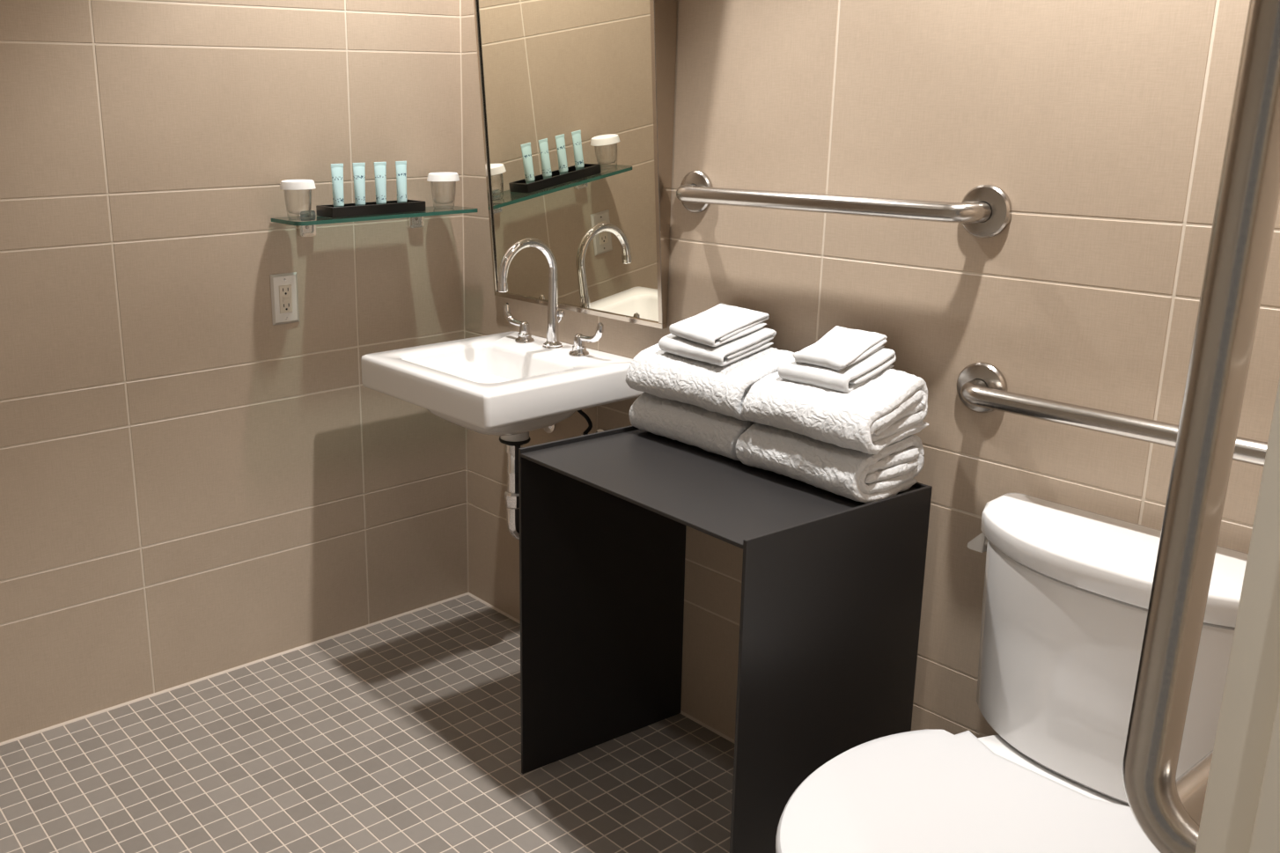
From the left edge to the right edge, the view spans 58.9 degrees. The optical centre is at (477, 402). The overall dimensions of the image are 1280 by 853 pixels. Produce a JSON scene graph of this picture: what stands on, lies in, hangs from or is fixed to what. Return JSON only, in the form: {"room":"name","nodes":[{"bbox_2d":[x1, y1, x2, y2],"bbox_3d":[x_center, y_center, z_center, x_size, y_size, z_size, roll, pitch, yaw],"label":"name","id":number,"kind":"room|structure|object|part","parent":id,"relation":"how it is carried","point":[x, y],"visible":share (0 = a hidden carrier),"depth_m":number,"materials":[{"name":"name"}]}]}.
{"room":"hotel bathroom","nodes":[
{"label":"hotel bathroom","id":0,"kind":"room"},
{"bbox_2d":[0,0,468,742],"bbox_3d":[-1.005,-0.423,2.353,2.301,2.420,0.150,-11,18,-35],"label":"wall","id":1,"kind":"structure","parent":0,"point":[194,485],"depth_m":2.62,"materials":[{"name":"beige tile"}]},
{"bbox_2d":[0,592,468,745],"bbox_3d":[-0.947,0.742,2.595,2.300,0.005,0.005,-11,18,-35],"label":"trim","id":2,"kind":"structure","parent":1,"relation":"attached to","point":[467,593],"depth_m":2.81,"materials":[{"name":"beige tile"}]},
{"bbox_2d":[269,272,299,325],"bbox_3d":[-0.468,-0.253,2.710,0.072,0.123,0.008,-11,18,-35],"label":"power outlet","id":3,"kind":"object","parent":1,"relation":"attached to","point":[283,287],"visible":1,"depth_m":2.71,"materials":[{"name":"white plastic"}]},
{"bbox_2d":[279,284,292,313],"bbox_3d":[-0.467,-0.253,2.708,0.034,0.067,0.004,-11,18,-35],"label":"receptacle","id":4,"kind":"object","parent":3,"relation":"attached to","point":[285,290],"depth_m":2.71,"materials":[{"name":"white plastic"}]},
{"bbox_2d":[270,205,478,236],"bbox_3d":[-0.244,-0.449,2.747,0.518,0.062,0.140,-11,18,-35],"label":"glass shelf","id":5,"kind":"object","parent":1,"relation":"attached to","point":[305,227],"visible":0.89,"depth_m":2.70,"materials":[{"name":"teal"}]},
{"bbox_2d":[279,179,316,219],"bbox_3d":[-0.420,-0.476,2.605,0.083,0.088,0.083,-11,18,-35],"label":"drinking glass","id":6,"kind":"object","parent":5,"relation":"on","point":[289,184],"visible":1,"depth_m":2.57,"materials":[{"name":"clear glass"}]},
{"bbox_3d":[-0.420,-0.509,2.597,0.083,0.020,0.083,-11,18,-35],"label":"paper lid","id":7,"kind":"part","parent":6,"relation":"part of","materials":[{"name":"white paper"}]},
{"bbox_2d":[316,199,426,217],"bbox_3d":[-0.259,-0.476,2.726,0.266,0.024,0.078,-11,18,-35],"label":"tray","id":8,"kind":"object","parent":5,"relation":"on","point":[371,208],"visible":0.97,"depth_m":2.69,"materials":[{"name":"black paint"}]},
{"bbox_2d":[331,163,344,206],"bbox_3d":[-0.334,-0.512,2.660,0.026,0.116,0.026,2,15,10],"label":"toiletry tube","id":9,"kind":"object","parent":8,"relation":"in","point":[336,169],"visible":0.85,"depth_m":2.65,"materials":[{"name":"teal plastic"}]},
{"bbox_2d":[352,162,365,205],"bbox_3d":[-0.286,-0.521,2.695,0.026,0.116,0.026,3,15,12],"label":"toiletry tube","id":10,"kind":"object","parent":8,"relation":"in","point":[358,168],"visible":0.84,"depth_m":2.69,"materials":[{"name":"teal plastic"}]},
{"bbox_2d":[374,161,386,204],"bbox_3d":[-0.238,-0.531,2.729,0.026,0.116,0.026,2,15,11],"label":"toiletry tube","id":11,"kind":"object","parent":8,"relation":"in","point":[379,167],"visible":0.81,"depth_m":2.72,"materials":[{"name":"teal plastic"}]},
{"bbox_2d":[395,161,407,203],"bbox_3d":[-0.189,-0.541,2.764,0.026,0.116,0.026,1,15,6],"label":"toiletry tube","id":12,"kind":"object","parent":8,"relation":"in","point":[400,166],"visible":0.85,"depth_m":2.76,"materials":[{"name":"teal plastic"}]},
{"bbox_3d":[-0.243,-0.463,2.742,0.518,0.009,0.136,-11,18,-35],"label":"glass panel","id":13,"kind":"part","parent":5,"relation":"part of","materials":[{"name":"teal"}]},
{"bbox_2d":[426,172,459,208],"bbox_3d":[-0.087,-0.542,2.845,0.083,0.088,0.083,-11,18,-35],"label":"drinking glass","id":14,"kind":"object","parent":5,"relation":"on","point":[432,176],"visible":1,"depth_m":2.81,"materials":[{"name":"clear glass"}]},
{"bbox_3d":[-0.088,-0.576,2.836,0.083,0.020,0.083,-11,18,-35],"label":"paper lid","id":15,"kind":"part","parent":14,"relation":"part of","materials":[{"name":"white paper"}]},
{"bbox_2d":[0,595,734,852],"bbox_3d":[0.043,1.092,1.348,2.570,0.060,3.565,-11,18,-35],"label":"floor","id":16,"kind":"structure","parent":0,"point":[402,734],"depth_m":2.40,"materials":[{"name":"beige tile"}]},
{"bbox_2d":[518,425,932,852],"bbox_3d":[0.441,0.471,2.157,0.450,0.729,0.612,-10,17,-31],"label":"side table","id":17,"kind":"object","parent":16,"relation":"on","point":[832,584],"visible":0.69,"depth_m":1.98,"materials":[{"name":"black wood"}]},
{"bbox_3d":[0.277,0.407,2.404,0.450,0.722,0.007,-10,17,-31],"label":"panel","id":18,"kind":"part","parent":17,"relation":"part of","materials":[{"name":"black wood"}]},
{"bbox_2d":[629,392,756,461],"bbox_3d":[0.467,0.030,2.239,0.179,0.105,0.319,-10,17,-32],"label":"bath towel","id":19,"kind":"object","parent":17,"relation":"on","point":[715,432],"visible":0.51,"depth_m":2.18,"materials":[{"name":"white fabric"}]},
{"bbox_2d":[625,343,794,420],"bbox_3d":[0.464,-0.061,2.212,0.187,0.121,0.331,-10,17,-32],"label":"bath towel","id":20,"kind":"object","parent":19,"relation":"on","point":[653,371],"visible":0.7,"depth_m":2.13,"materials":[{"name":"white fabric"}]},
{"bbox_2d":[658,327,776,366],"bbox_3d":[0.471,-0.124,2.206,0.144,0.062,0.195,-9,17,-28],"label":"hand towel","id":21,"kind":"object","parent":20,"relation":"on","point":[732,350],"visible":0.66,"depth_m":2.14,"materials":[{"name":"white fabric"}]},
{"bbox_2d":[669,302,769,346],"bbox_3d":[0.474,-0.155,2.201,0.142,0.054,0.148,-8,17,-27],"label":"washcloth","id":22,"kind":"object","parent":21,"relation":"on","point":[722,323],"visible":1,"depth_m":2.17,"materials":[{"name":"white fabric"}]},
{"bbox_2d":[735,422,924,503],"bbox_3d":[0.627,0.086,1.997,0.183,0.108,0.292,-10,17,-32],"label":"bath towel","id":23,"kind":"object","parent":17,"relation":"on","point":[856,475],"visible":0.69,"depth_m":1.91,"materials":[{"name":"white fabric"}]},
{"bbox_2d":[740,368,928,454],"bbox_3d":[0.628,-0.005,1.968,0.188,0.120,0.293,-10,17,-32],"label":"bath towel","id":24,"kind":"object","parent":23,"relation":"on","point":[891,407],"visible":0.85,"depth_m":1.89,"materials":[{"name":"white fabric"}]},
{"bbox_2d":[777,347,896,392],"bbox_3d":[0.640,-0.068,1.982,0.136,0.064,0.159,-10,18,-33],"label":"hand towel","id":25,"kind":"object","parent":24,"relation":"on","point":[846,380],"visible":0.63,"depth_m":1.94,"materials":[{"name":"white fabric"}]},
{"bbox_2d":[792,325,887,370],"bbox_3d":[0.644,-0.097,1.982,0.129,0.052,0.121,-10,18,-33],"label":"washcloth","id":26,"kind":"object","parent":25,"relation":"on","point":[841,348],"visible":1,"depth_m":1.97,"materials":[{"name":"white fabric"}]},
{"bbox_3d":[0.604,0.530,1.910,0.450,0.729,0.007,-10,17,-31],"label":"panel","id":27,"kind":"part","parent":17,"relation":"part of","materials":[{"name":"black wood"}]},
{"bbox_2d":[775,492,1248,852],"bbox_3d":[0.721,0.618,1.536,0.796,0.748,0.511,-11,18,-35],"label":"toilet","id":28,"kind":"object","parent":16,"relation":"on","point":[1067,590],"visible":0.81,"depth_m":1.57,"materials":[{"name":"white ceramic"}]},
{"bbox_3d":[0.607,0.563,1.425,0.503,0.028,0.414,-11,18,-35],"label":"seat lid","id":29,"kind":"part","parent":28,"relation":"part of","materials":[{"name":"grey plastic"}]},
{"bbox_3d":[0.823,0.221,1.823,0.023,0.040,0.032,-11,18,-35],"label":"flush lever","id":30,"kind":"part","parent":28,"relation":"part of","materials":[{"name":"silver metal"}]},
{"bbox_3d":[0.738,0.786,1.583,0.742,0.398,0.380,-11,18,-35],"label":"bowl","id":31,"kind":"part","parent":28,"relation":"part of","materials":[{"name":"white ceramic"}]},
{"bbox_3d":[0.959,0.402,1.656,0.201,0.300,0.476,-11,18,-35],"label":"tank","id":32,"kind":"part","parent":28,"relation":"part of","materials":[{"name":"white ceramic"}]},
{"bbox_3d":[0.954,0.232,1.609,0.215,0.044,0.498,-11,18,-35],"label":"tank lid","id":33,"kind":"part","parent":28,"relation":"part of","materials":[{"name":"white ceramic"}]},
{"bbox_2d":[460,0,1279,740],"bbox_3d":[0.684,-0.386,2.144,0.150,2.420,2.515,-11,18,-35],"label":"wall","id":34,"kind":"structure","parent":0,"point":[1103,125],"depth_m":1.90,"materials":[{"name":"beige tile"}]},
{"bbox_2d":[360,331,644,441],"bbox_3d":[0.054,-0.012,2.588,0.461,0.185,0.494,-11,18,-35],"label":"sink","id":35,"kind":"object","parent":34,"relation":"attached to","point":[492,385],"visible":0.96,"depth_m":2.46,"materials":[{"name":"white ceramic"}]},
{"bbox_2d":[497,237,603,357],"bbox_3d":[0.123,-0.250,2.599,0.188,0.268,0.357,-11,18,-35],"label":"faucet","id":36,"kind":"object","parent":35,"relation":"on","point":[524,336],"visible":1,"depth_m":2.61,"materials":[{"name":"silver metal"}]},
{"bbox_3d":[0.091,-0.218,2.762,0.018,0.052,0.079,-11,18,-35],"label":"blade","id":37,"kind":"part","parent":36,"relation":"part of","materials":[{"name":"silver metal"}]},
{"bbox_3d":[0.115,-0.175,2.741,0.048,0.051,0.048,-11,18,-35],"label":"handle","id":38,"kind":"part","parent":36,"relation":"part of","materials":[{"name":"silver metal"}]},
{"bbox_3d":[0.123,-0.250,2.599,0.186,0.268,0.049,-11,18,-35],"label":"spout","id":39,"kind":"part","parent":36,"relation":"part of","materials":[{"name":"silver metal"}]},
{"bbox_3d":[0.196,-0.202,2.654,0.018,0.039,0.025,-11,18,-35],"label":"lift knob","id":40,"kind":"part","parent":36,"relation":"part of","materials":[{"name":"silver metal"}]},
{"bbox_3d":[0.235,-0.136,2.586,0.048,0.051,0.048,-11,18,-35],"label":"handle","id":41,"kind":"part","parent":36,"relation":"part of","materials":[{"name":"silver metal"}]},
{"bbox_3d":[0.258,-0.163,2.546,0.018,0.052,0.079,-11,18,-35],"label":"blade","id":42,"kind":"part","parent":36,"relation":"part of","materials":[{"name":"silver metal"}]},
{"bbox_2d":[499,436,530,540],"bbox_3d":[0.161,0.193,2.671,0.260,0.265,0.076,-11,18,-35],"label":"trap","id":43,"kind":"object","parent":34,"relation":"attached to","point":[511,448],"visible":0.41,"depth_m":2.60,"materials":[{"name":"white"}]},
{"bbox_2d":[529,424,555,433],"bbox_3d":[0.140,0.058,2.800,0.103,0.054,0.054,-11,18,-35],"label":"valve","id":44,"kind":"object","parent":34,"relation":"attached to","point":[550,429],"visible":0.08,"depth_m":2.82,"materials":[{"name":"silver metal"}]},
{"bbox_2d":[473,0,677,329],"bbox_3d":[0.195,-0.657,2.534,0.089,0.913,0.600,-11,18,-35],"label":"wall mirror","id":45,"kind":"object","parent":34,"relation":"attached to","point":[577,96],"visible":0.94,"depth_m":2.52,"materials":[{"name":"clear mirror"}]},
{"bbox_3d":[0.015,-0.715,2.762,0.082,0.889,0.008,-11,18,-35],"label":"rail","id":46,"kind":"part","parent":45,"relation":"part of","materials":[{"name":"silver metal"}]},
{"bbox_3d":[0.227,-0.227,2.668,0.011,0.013,0.600,-11,18,-35],"label":"rail","id":47,"kind":"part","parent":45,"relation":"part of","materials":[{"name":"silver metal"}]},
{"bbox_3d":[0.369,-0.598,2.305,0.082,0.889,0.012,-11,18,-35],"label":"rail","id":48,"kind":"part","parent":45,"relation":"part of","materials":[{"name":"silver metal"}]},
{"bbox_2d":[581,429,604,435],"bbox_3d":[0.260,0.097,2.645,0.103,0.054,0.054,-11,18,-35],"label":"valve","id":49,"kind":"object","parent":34,"relation":"attached to","point":[598,430],"visible":0.12,"depth_m":2.67,"materials":[{"name":"silver metal"}]},
{"bbox_2d":[576,410,592,434],"bbox_3d":[0.244,0.019,2.627,0.048,0.116,0.045,8,17,31],"label":"supply hose","id":50,"kind":"object","parent":49,"relation":"attached to","point":[587,430],"visible":0.48,"depth_m":2.64,"materials":[{"name":"black rubber"}]},
{"bbox_2d":[468,592,734,742],"bbox_3d":[0.634,0.776,2.401,0.005,0.005,2.215,-11,18,-35],"label":"trim","id":51,"kind":"structure","parent":34,"relation":"attached to","point":[727,738],"depth_m":2.59,"materials":[{"name":"beige tile"}]},
{"bbox_2d":[676,170,1012,238],"bbox_3d":[0.614,-0.370,2.047,0.078,0.086,0.715,-11,18,-35],"label":"grab bar","id":52,"kind":"object","parent":34,"relation":"attached to","point":[985,211],"visible":1,"depth_m":1.91,"materials":[{"name":"silver metal"}]},
{"bbox_3d":[0.614,-0.370,2.047,0.078,0.033,0.662,-11,18,-35],"label":"rail","id":53,"kind":"part","parent":52,"relation":"part of","materials":[{"name":"silver metal"}]},
{"bbox_2d":[956,361,1267,466],"bbox_3d":[1.004,0.040,1.621,0.078,0.086,0.696,-11,18,-35],"label":"grab bar","id":54,"kind":"object","parent":34,"relation":"attached to","point":[982,387],"visible":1,"depth_m":1.70,"materials":[{"name":"silver metal"}]},
{"bbox_3d":[0.927,-0.061,0.903,1.001,2.420,0.130,-11,18,-35],"label":"wall","id":55,"kind":"structure","parent":0,"visible":0},
{"bbox_2d":[1122,0,1279,852],"bbox_3d":[0.758,-0.099,0.896,0.751,0.866,0.076,-11,18,-35],"label":"grab bar","id":56,"kind":"object","parent":55,"relation":"attached to","point":[1168,811],"visible":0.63,"depth_m":0.73,"materials":[{"name":"silver metal"}]},
{"bbox_3d":[0.786,0.270,1.011,0.640,0.039,0.075,-11,18,-35],"label":"rail","id":57,"kind":"part","parent":56,"relation":"part of","materials":[{"name":"silver metal"}]},
{"bbox_2d":[1194,376,1279,852],"bbox_3d":[0.515,0.158,0.637,0.036,2.100,0.146,-11,18,-35],"label":"door","id":58,"kind":"structure","parent":55,"relation":"in","point":[1240,813],"depth_m":0.68,"materials":[{"name":"beige paint"}]}
]}

